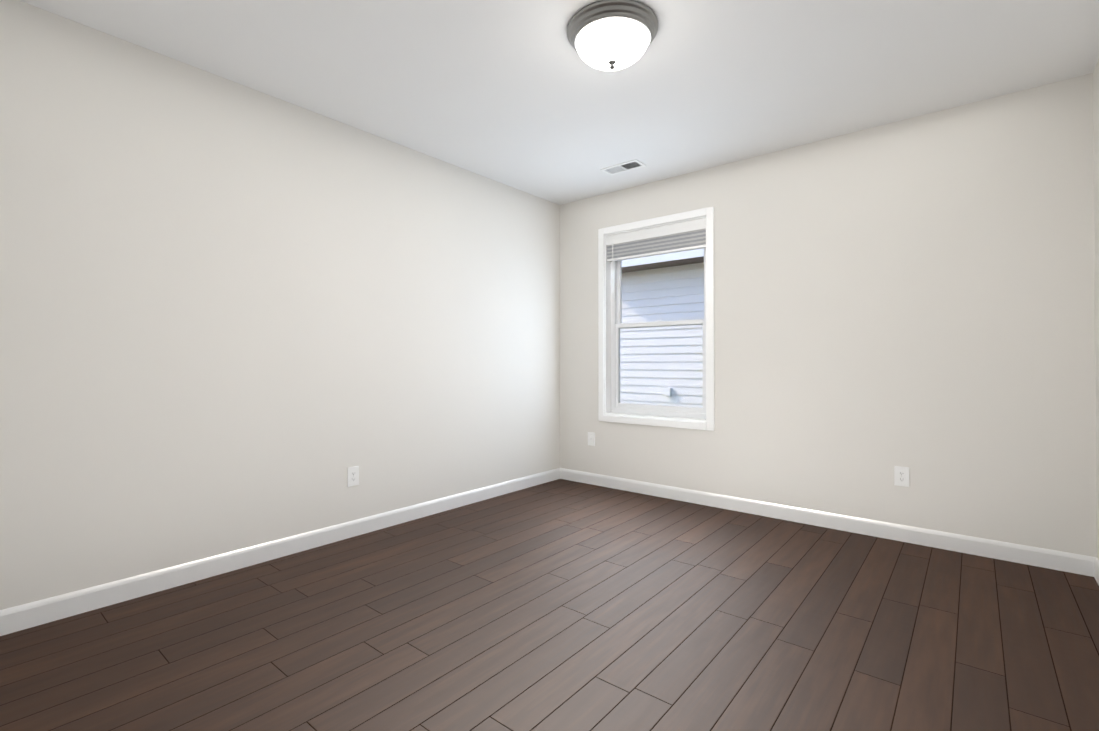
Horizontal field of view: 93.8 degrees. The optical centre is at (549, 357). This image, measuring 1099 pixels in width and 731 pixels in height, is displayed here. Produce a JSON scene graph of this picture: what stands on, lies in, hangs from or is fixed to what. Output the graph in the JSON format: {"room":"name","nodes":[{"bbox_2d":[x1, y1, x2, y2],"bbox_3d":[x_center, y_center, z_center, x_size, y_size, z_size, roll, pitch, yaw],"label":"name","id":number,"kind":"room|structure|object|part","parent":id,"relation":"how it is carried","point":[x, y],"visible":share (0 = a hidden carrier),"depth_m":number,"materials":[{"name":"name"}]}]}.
{"room":"empty bedroom","nodes":[
{"label":"empty bedroom","id":0,"kind":"room"},
{"bbox_2d":[0,0,559,609],"bbox_3d":[-1.410,-0.179,3.481,0.200,2.740,4.914,0,-1,40],"label":"wall","id":1,"kind":"structure","parent":0,"point":[234,316],"depth_m":2.85,"materials":[{"name":"paint"}]},
{"bbox_2d":[0,468,559,635],"bbox_3d":[-1.328,1.138,3.402,0.014,0.105,4.514,0,-1,40],"label":"baseboard","id":2,"kind":"structure","parent":1,"relation":"attached to","point":[32,614],"depth_m":2.84,"materials":[{"name":"white wood"}]},
{"bbox_2d":[347,466,358,486],"bbox_3d":[-1.309,0.791,3.432,0.009,0.126,0.080,0,-1,40],"label":"outlet","id":3,"kind":"object","parent":1,"relation":"attached to","point":[352,476],"visible":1,"depth_m":3.43,"materials":[{"name":"white plastic"}]},
{"bbox_2d":[0,479,1098,730],"bbox_3d":[0.097,1.256,2.224,4.110,0.150,4.914,0,-1,40],"label":"floor","id":4,"kind":"structure","parent":0,"point":[562,605],"depth_m":2.17,"materials":[{"name":"brown wood"}]},
{"bbox_2d":[20,0,1098,204],"bbox_3d":[0.097,-1.634,2.248,4.110,0.150,4.914,0,-1,40],"label":"ceiling","id":5,"kind":"structure","parent":0,"point":[521,95],"depth_m":2.75,"materials":[{"name":"paint"}]},
{"bbox_2d":[567,0,657,70],"bbox_3d":[0.297,-1.462,2.439,0.428,0.191,0.428,0,-1,40],"label":"ceiling light","id":6,"kind":"object","parent":5,"relation":"attached to","point":[609,35],"visible":1,"depth_m":2.33,"materials":[{"name":"white glass"}]},
{"bbox_3d":[0.297,-1.451,2.439,0.344,0.098,0.344,0,-1,40],"label":"lamp shade","id":7,"kind":"part","parent":6,"relation":"part of","materials":[{"name":"white glass"}]},
{"bbox_2d":[600,159,645,174],"bbox_3d":[0.595,-1.540,4.162,0.330,0.011,0.160,0,-1,40],"label":"ceiling vent","id":8,"kind":"object","parent":5,"relation":"in","point":[624,167],"visible":1,"depth_m":4.15,"materials":[{"name":"white metal"}]},
{"bbox_2d":[560,73,1096,556],"bbox_3d":[1.598,-0.174,4.053,3.710,2.740,0.200,0,-1,40],"label":"wall","id":9,"kind":"structure","parent":0,"point":[916,295],"depth_m":3.37,"materials":[{"name":"paint"}]},
{"bbox_2d":[588,432,594,445],"bbox_3d":[0.396,0.773,4.898,0.080,0.126,0.016,0,-1,40],"label":"outlet plate","id":10,"kind":"object","parent":9,"relation":"attached to","point":[591,438],"visible":1,"depth_m":4.90,"materials":[{"name":"white plastic"}]},
{"bbox_2d":[598,207,714,430],"bbox_3d":[0.954,-0.312,4.566,1.115,1.810,0.212,0,-1,40],"label":"window","id":11,"kind":"structure","parent":9,"relation":"in","point":[617,325],"depth_m":4.62,"materials":[{"name":"white plastic"}]},
{"bbox_2d":[606,218,705,291],"bbox_3d":[0.919,-0.874,4.528,0.967,0.535,0.070,0,-1,40],"label":"window blind","id":12,"kind":"object","parent":11,"relation":"attached to","point":[676,237],"visible":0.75,"depth_m":4.49,"materials":[{"name":"white plastic"}]},
{"bbox_2d":[560,468,1095,576],"bbox_3d":[1.530,1.143,3.959,3.710,0.105,0.014,0,-1,40],"label":"baseboard","id":13,"kind":"structure","parent":9,"relation":"attached to","point":[1047,558],"depth_m":3.46,"materials":[{"name":"white wood"}]},
{"bbox_2d":[894,466,908,486],"bbox_3d":[2.288,0.770,3.340,0.080,0.126,0.009,0,-1,40],"label":"outlet","id":14,"kind":"object","parent":9,"relation":"attached to","point":[901,475],"visible":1,"depth_m":3.34,"materials":[{"name":"white plastic"}]},
{"bbox_2d":[1093,59,1098,559],"bbox_3d":[1.604,-0.200,0.991,0.200,2.740,4.914,0,-1,40],"label":"wall","id":15,"kind":"structure","parent":0,"point":[1096,152],"depth_m":2.75,"materials":[{"name":"paint"}]},
{"bbox_2d":[1094,557,1098,584],"bbox_3d":[1.521,1.118,1.048,0.014,0.105,4.514,0,-1,40],"label":"baseboard","id":16,"kind":"structure","parent":15,"relation":"attached to","point":[1096,568],"depth_m":2.72,"materials":[{"name":"white wood"}]},
{"label":"outside","id":17,"kind":"structure","parent":0,"visible":0},
{"bbox_3d":[1.938,1.796,5.790,26.000,0.070,2.936,0,-1,40],"label":"ground","id":18,"kind":"structure","parent":17,"visible":0},
{"bbox_2d":[620,248,703,407],"bbox_3d":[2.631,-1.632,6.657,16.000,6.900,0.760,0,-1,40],"label":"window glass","id":19,"kind":"object","parent":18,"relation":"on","point":[665,372],"depth_m":7.50,"materials":[{"name":"clear glass"}]}
]}

